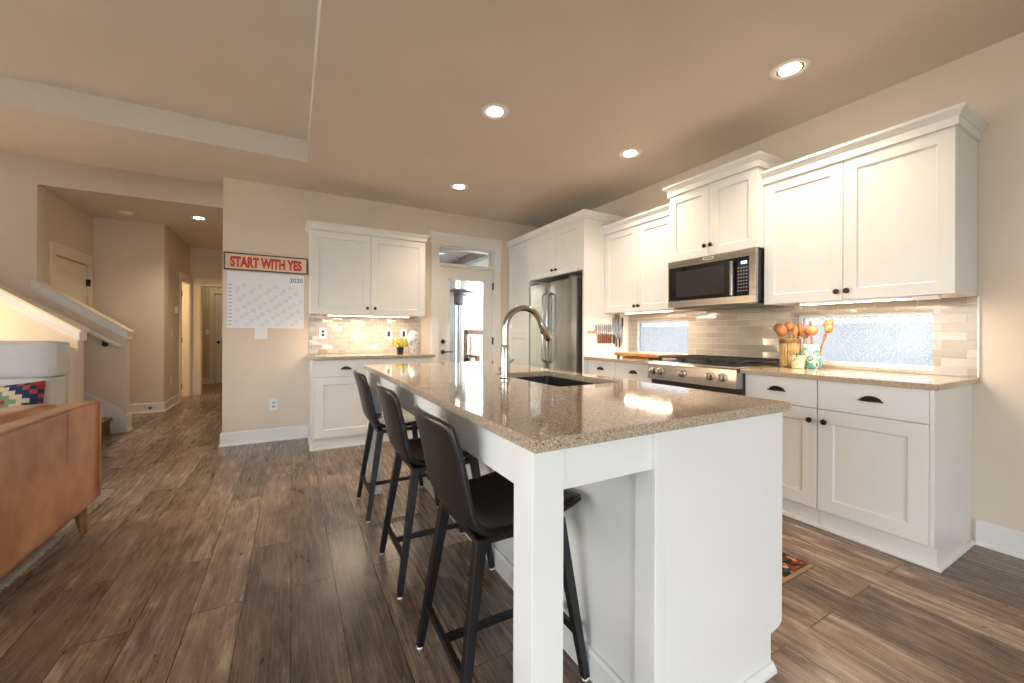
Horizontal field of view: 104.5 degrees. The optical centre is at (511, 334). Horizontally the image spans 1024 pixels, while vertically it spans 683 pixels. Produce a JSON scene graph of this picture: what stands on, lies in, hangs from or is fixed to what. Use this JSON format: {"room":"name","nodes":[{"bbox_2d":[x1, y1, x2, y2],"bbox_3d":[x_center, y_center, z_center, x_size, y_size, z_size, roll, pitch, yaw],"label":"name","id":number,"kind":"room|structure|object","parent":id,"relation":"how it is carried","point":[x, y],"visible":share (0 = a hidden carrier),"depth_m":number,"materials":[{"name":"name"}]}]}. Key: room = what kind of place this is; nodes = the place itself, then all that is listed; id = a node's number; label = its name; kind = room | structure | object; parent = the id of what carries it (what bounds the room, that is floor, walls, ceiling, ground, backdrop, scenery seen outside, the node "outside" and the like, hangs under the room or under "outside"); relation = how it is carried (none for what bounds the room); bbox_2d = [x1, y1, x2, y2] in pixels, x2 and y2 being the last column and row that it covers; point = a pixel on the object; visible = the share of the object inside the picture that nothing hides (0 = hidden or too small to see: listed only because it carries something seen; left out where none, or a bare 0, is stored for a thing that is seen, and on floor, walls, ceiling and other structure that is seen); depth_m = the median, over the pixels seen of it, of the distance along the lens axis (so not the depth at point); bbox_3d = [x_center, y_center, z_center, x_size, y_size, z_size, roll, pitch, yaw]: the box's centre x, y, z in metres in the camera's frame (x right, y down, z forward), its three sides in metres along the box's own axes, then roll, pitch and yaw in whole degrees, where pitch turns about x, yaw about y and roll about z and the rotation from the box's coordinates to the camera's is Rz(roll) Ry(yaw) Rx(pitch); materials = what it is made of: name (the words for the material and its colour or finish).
{"room":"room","nodes":[
{"label":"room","id":0,"kind":"room"},
{"bbox_2d":[0,284,89,401],"bbox_3d":[-4.789,-0.148,3.196,1.930,2.547,0.170,0,0,-29],"label":"staircase","id":1,"kind":"structure","parent":0,"point":[22,318],"depth_m":3.47,"materials":[{"name":"paint"}]},
{"bbox_2d":[43,188,92,305],"bbox_3d":[-5.468,-0.237,4.832,0.130,2.720,1.220,0,0,-29],"label":"wall","id":2,"kind":"structure","parent":0,"point":[64,223],"depth_m":4.71,"materials":[{"name":"paint"}]},
{"bbox_2d":[49,241,94,307],"bbox_3d":[-5.429,0.043,4.877,0.080,2.160,1.064,0,0,-29],"label":"door","id":3,"kind":"structure","parent":2,"relation":"in","point":[67,276],"depth_m":4.89,"materials":[{"name":"beige paint"}]},
{"bbox_2d":[0,151,222,414],"bbox_3d":[-5.502,-1.177,4.045,4.700,4.600,0.170,0,0,-29],"label":"wall","id":4,"kind":"structure","parent":0,"point":[23,178],"depth_m":4.37,"materials":[{"name":"paint"}]},
{"bbox_2d":[29,298,121,347],"bbox_3d":[-4.762,-0.109,4.340,0.736,0.540,0.085,0,0,-29],"label":"stair handrail","id":5,"kind":"object","parent":4,"relation":"attached to","point":[106,341],"visible":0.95,"depth_m":4.39,"materials":[{"name":"white paint"}]},
{"bbox_2d":[84,391,123,432],"bbox_3d":[-5.296,0.310,4.085,1.910,1.627,0.015,0,0,-29],"label":"trim","id":6,"kind":"structure","parent":4,"relation":"attached to","point":[108,409],"depth_m":4.50,"materials":[{"name":"white paint"}]},
{"bbox_2d":[123,412,132,431],"bbox_3d":[-4.477,1.027,4.619,0.045,0.200,0.160,0,0,-29],"label":"baseboard","id":7,"kind":"structure","parent":4,"relation":"attached to","point":[127,419],"depth_m":4.57,"materials":[{"name":"white paint"}]},
{"bbox_2d":[0,147,222,184],"bbox_3d":[-4.967,-2.535,3.092,4.700,1.880,0.120,0,0,-29],"label":"wall","id":8,"kind":"structure","parent":0,"point":[3,149],"depth_m":3.74,"materials":[{"name":"paint"}]},
{"bbox_2d":[93,217,165,403],"bbox_3d":[-5.470,-0.237,5.598,0.870,2.720,0.120,0,0,-29],"label":"wall","id":9,"kind":"structure","parent":0,"point":[129,262],"depth_m":5.62,"materials":[{"name":"paint"}]},
{"bbox_2d":[129,394,179,413],"bbox_3d":[-5.585,1.056,5.956,0.766,0.134,0.906,0,0,-29],"label":"baseboard","id":10,"kind":"structure","parent":9,"relation":"attached to","point":[161,406],"depth_m":5.70,"materials":[{"name":"white paint"}]},
{"bbox_2d":[45,188,222,249],"bbox_3d":[-5.090,-1.645,6.086,2.000,0.100,3.050,0,0,-29],"label":"ceiling","id":11,"kind":"structure","parent":0,"point":[208,233],"depth_m":5.28,"materials":[{"name":"paint"}]},
{"bbox_2d":[166,226,189,400],"bbox_3d":[-5.587,-0.237,6.580,0.120,2.720,1.710,0,0,-29],"label":"wall","id":12,"kind":"structure","parent":0,"point":[177,250],"depth_m":6.23,"materials":[{"name":"paint"}]},
{"bbox_2d":[190,247,222,394],"bbox_3d":[-5.426,-0.237,7.578,1.130,2.720,0.120,0,0,-29],"label":"wall","id":13,"kind":"structure","parent":0,"point":[206,263],"depth_m":7.34,"materials":[{"name":"paint"}]},
{"bbox_2d":[193,278,222,394],"bbox_3d":[-5.455,0.048,7.549,0.973,2.150,0.144,0,0,-29],"label":"trim","id":14,"kind":"structure","parent":13,"relation":"attached to","point":[198,283],"depth_m":7.30,"materials":[{"name":"beige paint"}]},
{"bbox_2d":[203,287,222,382],"bbox_3d":[-6.555,-0.106,8.095,2.800,2.450,1.880,0,0,-29],"label":"wall","id":15,"kind":"structure","parent":0,"point":[206,291],"depth_m":8.89,"materials":[{"name":"beige paint"}]},
{"bbox_2d":[209,288,222,383],"bbox_3d":[-6.384,0.042,9.145,0.984,2.155,0.107,0,0,-29],"label":"door","id":16,"kind":"structure","parent":15,"relation":"in","point":[216,299],"depth_m":8.98,"materials":[{"name":"beige paint"}]},
{"bbox_2d":[222,177,539,432],"bbox_3d":[-1.176,-0.220,5.046,4.071,2.720,0.154,0,0,-29],"label":"wall","id":17,"kind":"structure","parent":0,"point":[259,218],"depth_m":4.31,"materials":[{"name":"paint"}]},
{"bbox_2d":[255,328,267,338],"bbox_3d":[-2.631,-0.005,4.154,0.115,0.115,0.009,0,0,-29],"label":"light switch","id":18,"kind":"object","parent":17,"relation":"attached to","point":[260,333],"visible":1,"depth_m":4.16,"materials":[{"name":"white plastic"}]},
{"bbox_2d":[218,425,308,446],"bbox_3d":[-2.854,1.067,4.645,0.808,0.134,1.111,0,0,-29],"label":"baseboard","id":19,"kind":"structure","parent":17,"relation":"attached to","point":[292,432],"depth_m":4.16,"materials":[{"name":"white paint"}]},
{"bbox_2d":[227,271,303,327],"bbox_3d":[-2.587,-0.351,4.181,0.691,0.578,0.005,0,0,-29],"label":"wall calendar","id":20,"kind":"object","parent":17,"relation":"attached to","point":[254,300],"visible":1,"depth_m":4.17,"materials":[{"name":"white paper"}]},
{"bbox_2d":[224,252,307,274],"bbox_3d":[-2.576,-0.741,4.175,0.751,0.174,0.023,0,0,-29],"label":"wall sign","id":21,"kind":"object","parent":17,"relation":"attached to","point":[232,260],"visible":1,"depth_m":4.16,"materials":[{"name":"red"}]},
{"bbox_2d":[269,399,277,409],"bbox_3d":[-2.534,0.750,4.211,0.075,0.118,0.008,0,0,-29],"label":"wall outlet","id":22,"kind":"object","parent":17,"relation":"attached to","point":[273,403],"visible":1,"depth_m":4.21,"materials":[{"name":"white plastic"}]},
{"bbox_2d":[319,328,326,337],"bbox_3d":[-2.114,-0.009,4.432,0.078,0.118,0.008,0,0,-29],"label":"wall outlet","id":23,"kind":"object","parent":17,"relation":"attached to","point":[322,331],"visible":1,"depth_m":4.43,"materials":[{"name":"white plastic"}]},
{"bbox_2d":[309,315,420,353],"bbox_3d":[-1.696,0.009,4.675,1.250,0.425,0.008,0,0,-29],"label":"backsplash","id":24,"kind":"structure","parent":17,"relation":"attached to","point":[345,334],"depth_m":4.61,"materials":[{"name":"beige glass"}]},
{"bbox_2d":[305,220,429,316],"bbox_3d":[-1.619,-0.683,4.494,1.278,0.947,0.398,0,0,-29],"label":"upper cabinet","id":25,"kind":"object","parent":17,"relation":"attached to","point":[350,274],"visible":0.99,"depth_m":4.32,"materials":[{"name":"white paint"}]},
{"bbox_2d":[328,314,409,317],"bbox_3d":[-1.571,-0.201,4.395,0.860,0.016,0.030,0,0,-29],"label":"light","id":26,"kind":"object","parent":25,"relation":"attached to","point":[328,314],"visible":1,"depth_m":4.37,"materials":[{"name":"white plastic"}]},
{"bbox_2d":[385,329,391,338],"bbox_3d":[-1.488,-0.001,4.779,0.078,0.118,0.009,0,0,-29],"label":"light switch","id":27,"kind":"object","parent":17,"relation":"attached to","point":[388,332],"visible":1,"depth_m":4.77,"materials":[{"name":"white plastic"}]},
{"bbox_2d":[439,245,493,362],"bbox_3d":[-0.626,0.000,5.334,0.805,2.285,0.186,0,0,-29],"label":"door","id":28,"kind":"structure","parent":17,"relation":"in","point":[447,271],"depth_m":5.30,"materials":[{"name":"white paint"}]},
{"bbox_2d":[430,231,502,362],"bbox_3d":[-0.592,-0.080,5.274,1.031,2.445,0.034,0,0,-29],"label":"trim","id":29,"kind":"structure","parent":17,"relation":"attached to","point":[436,238],"depth_m":5.20,"materials":[{"name":"white paint"}]},
{"bbox_2d":[450,280,455,361],"bbox_3d":[-2.565,-0.350,8.698,2.760,3.030,0.200,0,0,-29],"label":"wall","id":30,"kind":"structure","parent":0,"point":[452,282],"depth_m":9.24,"materials":[{"name":"grey paint"}]},
{"bbox_2d":[460,281,466,361],"bbox_3d":[-1.138,-0.154,9.217,0.120,2.650,0.120,0,0,-29],"label":"trim","id":31,"kind":"structure","parent":30,"relation":"attached to","point":[463,284],"depth_m":9.16,"materials":[{"name":"white paint"}]},
{"bbox_2d":[452,253,487,264],"bbox_3d":[-0.171,-1.346,7.886,1.550,0.260,3.840,0,0,-29],"label":"trim","id":32,"kind":"structure","parent":30,"relation":"attached to","point":[473,258],"depth_m":7.41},
{"bbox_2d":[440,249,487,266],"bbox_3d":[-1.285,-1.520,7.267,4.400,0.080,3.840,0,0,-29],"label":"ceiling","id":33,"kind":"structure","parent":0,"point":[446,256],"depth_m":7.66,"materials":[{"name":"white paint"}]},
{"bbox_2d":[0,0,1023,226],"bbox_3d":[-1.112,-1.730,0.271,8.707,0.300,8.560,0,0,-29],"label":"ceiling","id":34,"kind":"structure","parent":0,"point":[373,100],"depth_m":2.58,"materials":[{"name":"paint"}]},
{"bbox_2d":[450,183,467,189],"bbox_3d":[-0.566,-1.574,4.236,0.200,0.006,0.200,0,0,-29],"label":"recessed light","id":35,"kind":"object","parent":34,"relation":"in","point":[456,186],"visible":1,"depth_m":4.22,"materials":[{"name":"white paint"}]},
{"bbox_2d":[481,103,508,118],"bbox_3d":[-0.120,-1.573,2.802,0.200,0.006,0.200,0,0,-29],"label":"recessed light","id":36,"kind":"object","parent":34,"relation":"in","point":[492,110],"visible":1,"depth_m":2.80,"materials":[{"name":"white paint"}]},
{"bbox_2d":[618,148,641,158],"bbox_3d":[1.026,-1.568,3.445,0.200,0.006,0.200,0,0,-29],"label":"recessed light","id":37,"kind":"object","parent":34,"relation":"in","point":[629,153],"visible":1,"depth_m":3.44,"materials":[{"name":"white paint"}]},
{"bbox_2d":[770,57,810,79],"bbox_3d":[1.646,-1.565,2.345,0.200,0.006,0.200,0,0,-29],"label":"recessed light","id":38,"kind":"object","parent":34,"relation":"in","point":[791,68],"visible":1,"depth_m":2.34,"materials":[{"name":"white paint"}]},
{"bbox_2d":[0,383,1023,682],"bbox_3d":[-2.638,1.165,2.998,8.707,0.060,14.800,0,0,-29],"label":"floor","id":39,"kind":"structure","parent":0,"point":[205,562],"depth_m":1.75,"materials":[{"name":"brown wood"}]},
{"bbox_2d":[0,341,77,405],"bbox_3d":[-4.101,0.590,2.848,1.080,1.078,1.020,0,0,-29],"label":"armchair","id":40,"kind":"object","parent":39,"relation":"on","point":[21,362],"visible":0.52,"depth_m":3.16,"materials":[{"name":"beige fabric"}]},
{"bbox_2d":[0,380,46,407],"bbox_3d":[-3.778,0.540,2.936,0.488,0.366,0.180,0,0,-25],"label":"pillow","id":41,"kind":"object","parent":40,"relation":"on","point":[31,393],"visible":0.52,"depth_m":2.96,"materials":[{"name":"multicoloured fabric"}]},
{"bbox_2d":[0,376,65,405],"bbox_3d":[-4.186,0.491,3.007,1.045,0.295,0.340,0,0,-29],"label":"cushion","id":42,"kind":"object","parent":40,"relation":"on","point":[55,389],"depth_m":3.15,"materials":[{"name":"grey fabric"}]},
{"bbox_2d":[0,341,69,378],"bbox_3d":[-4.205,0.204,3.053,1.055,0.308,0.300,0,0,-29],"label":"cushion","id":43,"kind":"object","parent":40,"relation":"on","point":[18,359],"depth_m":3.14,"materials":[{"name":"grey fabric"}]},
{"bbox_2d":[0,489,115,591],"bbox_3d":[-3.498,1.126,0.822,3.092,0.010,3.030,0,0,-29],"label":"area rug","id":44,"kind":"object","parent":39,"relation":"on","point":[35,555],"visible":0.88,"depth_m":2.10,"materials":[{"name":"beige fabric"}]},
{"bbox_2d":[0,400,100,579],"bbox_3d":[-2.418,0.758,1.293,0.937,0.760,2.087,0,0,-29],"label":"leather sofa","id":45,"kind":"object","parent":44,"relation":"on","point":[50,454],"visible":1,"depth_m":1.90,"materials":[{"name":"brown leather"}]},
{"bbox_2d":[101,417,112,437],"bbox_3d":[-5.343,0.279,3.513,2.388,1.688,0.936,0,0,-29],"label":"staircase","id":46,"kind":"structure","parent":39,"relation":"on","point":[105,422],"depth_m":4.38,"materials":[{"name":"wood"}]},
{"bbox_2d":[308,359,375,451],"bbox_3d":[-1.827,0.696,4.230,0.611,0.884,0.660,0,0,-29],"label":"base cabinet","id":47,"kind":"object","parent":39,"relation":"on","point":[337,419],"visible":0.67,"depth_m":3.95,"materials":[{"name":"white paint"}]},
{"bbox_2d":[306,352,434,359],"bbox_3d":[-1.559,0.239,4.383,1.258,0.030,0.652,0,0,-29],"label":"countertop","id":48,"kind":"structure","parent":47,"relation":"on","point":[341,356],"depth_m":4.15,"materials":[{"name":"stone"}]},
{"bbox_2d":[390,337,408,353],"bbox_3d":[-1.275,0.122,4.505,0.212,0.205,0.206,0,0,-29],"label":"potted flowers","id":49,"kind":"object","parent":48,"relation":"on","point":[399,343],"visible":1,"depth_m":4.48,"materials":[{"name":"yellow plant"}]},
{"bbox_2d":[408,330,419,353],"bbox_3d":[-1.145,0.090,4.626,0.144,0.270,0.144,0,0,-29],"label":"vase","id":50,"kind":"object","parent":48,"relation":"on","point":[413,336],"visible":1,"depth_m":4.58,"materials":[{"name":"white ceramic"}]},
{"bbox_2d":[353,370,439,522],"bbox_3d":[-0.792,0.692,2.675,0.511,0.900,0.438,0,0,-29],"label":"bar stool","id":51,"kind":"object","parent":39,"relation":"on","point":[376,421],"visible":0.61,"depth_m":2.52,"materials":[{"name":"black leather"}]},
{"bbox_2d":[376,357,431,441],"bbox_3d":[-1.297,0.698,4.525,0.598,0.884,0.660,0,0,-29],"label":"base cabinet","id":52,"kind":"object","parent":39,"relation":"on","point":[422,359],"visible":0.02,"depth_m":4.25,"materials":[{"name":"white paint"}]},
{"bbox_2d":[376,382,494,599],"bbox_3d":[-0.404,0.693,1.985,0.511,0.900,0.438,0,0,-29],"label":"bar stool","id":53,"kind":"object","parent":39,"relation":"on","point":[410,451],"visible":0.68,"depth_m":1.81,"materials":[{"name":"black leather"}]},
{"bbox_2d":[412,404,589,682],"bbox_3d":[-0.064,0.695,1.371,0.511,0.900,0.438,0,0,-29],"label":"bar stool","id":54,"kind":"object","parent":39,"relation":"on","point":[482,506],"visible":0.74,"depth_m":1.26,"materials":[{"name":"black leather"}]},
{"bbox_2d":[508,240,545,365],"bbox_3d":[0.361,-0.035,5.496,0.642,2.362,0.569,0,0,-29],"label":"pantry cabinet","id":55,"kind":"object","parent":39,"relation":"on","point":[519,283],"visible":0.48,"depth_m":5.33,"materials":[{"name":"white paint"}]},
{"bbox_2d":[529,275,582,372],"bbox_3d":[0.699,0.260,4.734,0.740,1.775,0.953,0,0,-29],"label":"refrigerator","id":56,"kind":"object","parent":39,"relation":"on","point":[558,303],"visible":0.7,"depth_m":4.44,"materials":[{"name":"grey metal"}]},
{"bbox_2d":[506,209,628,373],"bbox_3d":[0.621,-0.073,4.996,0.674,2.440,1.695,0,0,-29],"label":"tall cabinet","id":57,"kind":"object","parent":39,"relation":"on","point":[577,247],"visible":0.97,"depth_m":4.27,"materials":[{"name":"white paint"}]},
{"bbox_2d":[593,331,620,333],"bbox_3d":[1.039,-0.015,4.287,0.420,0.028,0.014,0,0,-29],"label":"rack","id":58,"kind":"object","parent":57,"relation":"attached to","point":[597,331],"visible":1,"depth_m":4.26,"materials":[{"name":"beige"}]},
{"bbox_2d":[618,314,620,346],"bbox_3d":[1.183,-0.045,4.350,0.030,0.380,0.014,0,0,-29],"label":"kitchen knife","id":59,"kind":"object","parent":58,"relation":"attached to","point":[619,319],"visible":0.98,"depth_m":4.35,"materials":[{"name":"silver metal"}]},
{"bbox_2d":[367,371,782,682],"bbox_3d":[-0.044,0.703,2.131,1.046,0.884,2.298,0,0,-29],"label":"kitchen island","id":60,"kind":"object","parent":39,"relation":"on","point":[675,536],"visible":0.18,"depth_m":1.18,"materials":[{"name":"white paint"}]},
{"bbox_2d":[364,361,790,453],"bbox_3d":[-0.060,0.245,2.124,1.041,0.030,2.323,0,0,-29],"label":"island countertop","id":61,"kind":"structure","parent":60,"relation":"on","point":[536,417],"depth_m":1.33,"materials":[{"name":"stone"}]},
{"bbox_2d":[499,305,551,379],"bbox_3d":[0.071,0.039,2.062,0.312,0.381,0.084,0,0,-29],"label":"kitchen faucet","id":62,"kind":"object","parent":61,"relation":"on","point":[504,370],"visible":1,"depth_m":1.98,"materials":[{"name":"silver metal"}]},
{"bbox_2d":[517,376,594,386],"bbox_3d":[0.216,0.370,2.108,0.423,0.216,0.685,0,0,-29],"label":"sink","id":63,"kind":"object","parent":61,"relation":"in","point":[549,380],"visible":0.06,"depth_m":2.40,"materials":[{"name":"metal"}]},
{"bbox_2d":[588,360,615,377],"bbox_3d":[1.138,0.708,4.119,0.618,0.884,0.402,0,0,-29],"label":"base cabinet","id":64,"kind":"object","parent":39,"relation":"on","point":[595,367],"visible":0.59,"depth_m":3.97,"materials":[{"name":"white paint"}]},
{"bbox_2d":[616,362,651,382],"bbox_3d":[1.351,0.708,3.735,0.618,0.884,0.472,0,0,-29],"label":"base cabinet","id":65,"kind":"object","parent":39,"relation":"on","point":[636,372],"visible":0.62,"depth_m":3.61,"materials":[{"name":"white paint"}]},
{"bbox_2d":[584,355,675,364],"bbox_3d":[1.244,0.250,3.904,0.644,0.030,0.880,0,0,-29],"label":"countertop","id":66,"kind":"structure","parent":65,"relation":"on","point":[614,358],"depth_m":3.77,"materials":[{"name":"stone"}]},
{"bbox_2d":[614,352,682,359],"bbox_3d":[1.301,0.209,3.814,0.300,0.050,0.575,0,0,-29],"label":"cutting board","id":67,"kind":"object","parent":66,"relation":"on","point":[636,354],"visible":0.69,"depth_m":3.75,"materials":[{"name":"brown wood"}]},
{"bbox_2d":[648,355,779,395],"bbox_3d":[1.598,0.658,3.161,0.712,0.947,0.760,0,0,-29],"label":"gas range","id":68,"kind":"object","parent":39,"relation":"on","point":[714,373],"visible":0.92,"depth_m":2.96,"materials":[{"name":"grey metal"}]},
{"bbox_2d":[650,360,779,369],"bbox_3d":[1.631,0.236,3.178,0.630,0.020,0.760,0,0,-29],"label":"cooktop","id":69,"kind":"object","parent":68,"relation":"in","point":[700,364],"depth_m":2.99,"materials":[{"name":"metal"}]},
{"bbox_2d":[745,374,819,527],"bbox_3d":[1.944,0.711,2.668,0.618,0.884,0.426,0,0,-29],"label":"base cabinet","id":70,"kind":"object","parent":39,"relation":"on","point":[800,424],"visible":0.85,"depth_m":2.44,"materials":[{"name":"white paint"}]},
{"bbox_2d":[782,552,813,583],"bbox_3d":[0.820,1.144,2.508,0.647,0.008,1.615,0,0,-29],"label":"runner rug","id":71,"kind":"object","parent":39,"relation":"on","point":[792,567],"visible":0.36,"depth_m":1.94,"materials":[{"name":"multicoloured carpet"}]},
{"bbox_2d":[817,380,974,572],"bbox_3d":[2.172,0.712,2.258,0.618,0.884,0.508,0,0,-29],"label":"base cabinet","id":72,"kind":"object","parent":39,"relation":"on","point":[894,468],"visible":1,"depth_m":2.09,"materials":[{"name":"white paint"}]},
{"bbox_2d":[740,366,979,390],"bbox_3d":[2.059,0.253,2.436,0.644,0.030,0.948,0,0,-29],"label":"countertop","id":73,"kind":"structure","parent":72,"relation":"on","point":[880,378],"depth_m":2.23,"materials":[{"name":"stone"}]},
{"bbox_2d":[779,339,800,366],"bbox_3d":[2.021,0.135,2.879,0.135,0.204,0.135,0,0,-29],"label":"utensil crock","id":74,"kind":"object","parent":73,"relation":"on","point":[787,347],"visible":0.83,"depth_m":2.84,"materials":[{"name":"wood"}]},
{"bbox_2d":[775,325,786,338],"bbox_3d":[1.969,0.068,2.895,0.077,0.275,0.023,0,0,40],"label":"wooden spoon","id":75,"kind":"object","parent":74,"relation":"in","point":[781,330],"visible":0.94,"depth_m":2.89,"materials":[{"name":"brown wood"}]},
{"bbox_2d":[785,322,793,338],"bbox_3d":[2.008,0.057,2.871,0.055,0.296,0.023,0,0,39],"label":"wooden spoon","id":76,"kind":"object","parent":74,"relation":"in","point":[789,325],"visible":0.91,"depth_m":2.87,"materials":[{"name":"brown wood"}]},
{"bbox_2d":[785,322,793,330],"bbox_3d":[2.006,-0.055,2.871,0.019,0.072,0.056,0,0,-43],"label":"bowl","id":77,"kind":"object","parent":76,"relation":"on","point":[789,325],"depth_m":2.86,"materials":[{"name":"brown wood"}]},
{"bbox_2d":[790,353,806,368],"bbox_3d":[1.977,0.184,2.749,0.099,0.107,0.104,0,0,-10],"label":"succulent pot","id":78,"kind":"object","parent":73,"relation":"on","point":[797,360],"visible":1,"depth_m":2.72,"materials":[{"name":"white ceramic"}]},
{"bbox_2d":[802,344,822,368],"bbox_3d":[2.095,0.154,2.765,0.120,0.168,0.120,0,0,-29],"label":"jar","id":79,"kind":"object","parent":73,"relation":"on","point":[814,358],"visible":0.89,"depth_m":2.72,"materials":[{"name":"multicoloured ceramic"}]},
{"bbox_2d":[798,327,808,343],"bbox_3d":[2.051,0.076,2.777,0.070,0.256,0.029,0,0,31],"label":"wooden spoon","id":80,"kind":"object","parent":79,"relation":"in","point":[802,334],"visible":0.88,"depth_m":2.78,"materials":[{"name":"brown wood"}]},
{"bbox_2d":[803,326,817,343],"bbox_3d":[2.063,0.074,2.735,0.075,0.258,0.044,0,0,18],"label":"wooden spoon","id":81,"kind":"object","parent":79,"relation":"in","point":[810,330],"visible":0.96,"depth_m":2.73,"materials":[{"name":"brown wood"}]},
{"bbox_2d":[803,326,817,335],"bbox_3d":[2.059,-0.022,2.732,0.022,0.066,0.085,0,0,-44],"label":"bowl","id":82,"kind":"object","parent":81,"relation":"on","point":[810,330],"depth_m":2.73,"materials":[{"name":"brown wood"}]},
{"bbox_2d":[820,325,832,350],"bbox_3d":[2.112,0.071,2.692,0.026,0.268,0.114,0,0,-25],"label":"wooden spoon","id":83,"kind":"object","parent":79,"relation":"in","point":[829,328],"visible":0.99,"depth_m":2.66,"materials":[{"name":"brown wood"}]},
{"bbox_2d":[824,325,832,332],"bbox_3d":[2.126,-0.033,2.660,0.022,0.059,0.048,0,0,-39],"label":"bowl","id":84,"kind":"object","parent":83,"relation":"on","point":[829,328],"depth_m":2.65,"materials":[{"name":"brown wood"}]},
{"bbox_2d":[821,319,833,343],"bbox_3d":[2.133,0.053,2.709,0.026,0.304,0.105,0,0,-29],"label":"wooden spoon","id":85,"kind":"object","parent":79,"relation":"in","point":[826,322],"visible":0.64,"depth_m":2.69,"materials":[{"name":"brown wood"}]},
{"bbox_2d":[823,319,833,327],"bbox_3d":[2.144,-0.065,2.686,0.021,0.069,0.058,0,0,-43],"label":"bowl","id":86,"kind":"object","parent":85,"relation":"on","point":[827,322],"depth_m":2.68,"materials":[{"name":"brown wood"}]},
{"bbox_2d":[549,32,1023,540],"bbox_3d":[2.610,-0.205,2.258,0.160,2.720,8.415,0,0,-29],"label":"wall","id":87,"kind":"structure","parent":0,"point":[981,336],"depth_m":2.19,"materials":[{"name":"paint"}]},
{"bbox_2d":[602,203,691,313],"bbox_3d":[1.357,-0.687,3.957,0.402,0.931,0.893,0,0,-29],"label":"upper cabinet","id":88,"kind":"object","parent":87,"relation":"attached to","point":[636,257],"visible":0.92,"depth_m":3.85,"materials":[{"name":"white paint"}]},
{"bbox_2d":[625,309,672,313],"bbox_3d":[1.304,-0.214,3.812,0.030,0.016,0.560,0,0,-29],"label":"light","id":89,"kind":"object","parent":88,"relation":"attached to","point":[670,309],"visible":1,"depth_m":3.78,"materials":[{"name":"white plastic"}]},
{"bbox_2d":[637,319,687,354],"bbox_3d":[1.566,0.041,4.121,0.124,0.388,0.725,0,0,-29],"label":"window","id":90,"kind":"structure","parent":87,"relation":"in","point":[677,350],"depth_m":4.15,"materials":[{"name":"white glass"}]},
{"bbox_2d":[663,150,792,262],"bbox_3d":[1.726,-0.944,3.219,0.476,0.656,0.825,0,0,-29],"label":"upper cabinet","id":91,"kind":"object","parent":87,"relation":"attached to","point":[727,214],"visible":0.82,"depth_m":3.04,"materials":[{"name":"white paint"}]},
{"bbox_2d":[668,247,783,310],"bbox_3d":[1.715,-0.413,3.215,0.474,0.404,0.743,0,0,-29],"label":"microwave","id":92,"kind":"object","parent":91,"relation":"attached to","point":[733,279],"visible":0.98,"depth_m":3.05,"materials":[{"name":"silver metal"}]},
{"bbox_2d":[628,296,977,376],"bbox_3d":[1.938,0.013,3.312,0.008,0.445,2.586,0,0,-29],"label":"backsplash","id":93,"kind":"structure","parent":87,"relation":"attached to","point":[737,332],"depth_m":3.00,"materials":[{"name":"beige tile"}]},
{"bbox_2d":[799,311,933,371],"bbox_3d":[2.360,0.044,2.692,0.124,0.388,0.756,0,0,-29],"label":"window","id":94,"kind":"structure","parent":87,"relation":"in","point":[894,364],"depth_m":2.63,"materials":[{"name":"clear glass"}]},
{"bbox_2d":[761,102,988,305],"bbox_3d":[2.177,-0.679,2.481,0.402,0.941,0.973,0,0,-29],"label":"upper cabinet","id":95,"kind":"object","parent":87,"relation":"attached to","point":[898,220],"visible":1,"depth_m":2.27,"materials":[{"name":"white paint"}]},
{"bbox_2d":[800,295,940,304],"bbox_3d":[2.111,-0.198,2.385,0.055,0.022,0.650,0,0,-29],"label":"light","id":96,"kind":"object","parent":95,"relation":"attached to","point":[924,297],"visible":0.99,"depth_m":2.29,"materials":[{"name":"white plastic"}]},
{"bbox_2d":[975,519,1023,559],"bbox_3d":[3.564,1.092,0.360,0.026,0.134,4.164,0,0,-29],"label":"baseboard","id":97,"kind":"structure","parent":87,"relation":"attached to","point":[995,537],"depth_m":2.10,"materials":[{"name":"white paint"}]},
{"bbox_2d":[642,322,932,365],"bbox_3d":[4.077,0.581,3.982,0.200,1.400,15.000,0,0,-29],"label":"wall","id":98,"kind":"structure","parent":0,"point":[893,322],"depth_m":4.27,"materials":[{"name":"grey"}]},
{"bbox_3d":[-6.249,-0.105,6.155,1.450,2.450,1.810,0,0,-29],"label":"wall","id":99,"kind":"structure","parent":0,"visible":0},
{"bbox_2d":[179,272,191,401],"bbox_3d":[-6.007,0.046,6.712,0.776,2.150,0.788,0,0,-29],"label":"door","id":100,"kind":"structure","parent":99,"relation":"in","point":[185,282],"depth_m":7.15,"materials":[{"name":"beige paint"}]},
{"bbox_3d":[-0.461,1.218,8.132,5.900,0.090,4.540,0,0,-29],"label":"floor","id":101,"kind":"structure","parent":0,"visible":0},
{"bbox_2d":[450,288,477,361],"bbox_3d":[-1.082,0.121,8.002,0.800,2.100,0.800,0,0,-29],"label":"patio heater","id":102,"kind":"object","parent":101,"relation":"on","point":[458,293],"visible":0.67,"depth_m":7.96,"materials":[{"name":"silver metal"}]},
{"bbox_2d":[450,288,477,295],"bbox_3d":[-1.078,-0.869,8.002,0.800,0.120,0.800,0,0,-29],"label":"hood","id":103,"kind":"object","parent":102,"relation":"attached to","point":[456,291],"depth_m":7.87,"materials":[{"name":"silver metal"}]},
{"bbox_2d":[464,330,482,361],"bbox_3d":[-0.620,0.537,8.711,0.660,1.270,0.710,0,0,-29],"label":"patio chair","id":104,"kind":"object","parent":101,"relation":"on","point":[475,342],"visible":0.41,"depth_m":8.81,"materials":[{"name":"brown wood"}]},
{"bbox_2d":[469,336,482,361],"bbox_3d":[-0.721,0.342,8.895,0.500,0.600,0.130,0,0,-29],"label":"cushion","id":105,"kind":"object","parent":104,"relation":"on","point":[475,342],"depth_m":8.78,"materials":[{"name":"beige fabric"}]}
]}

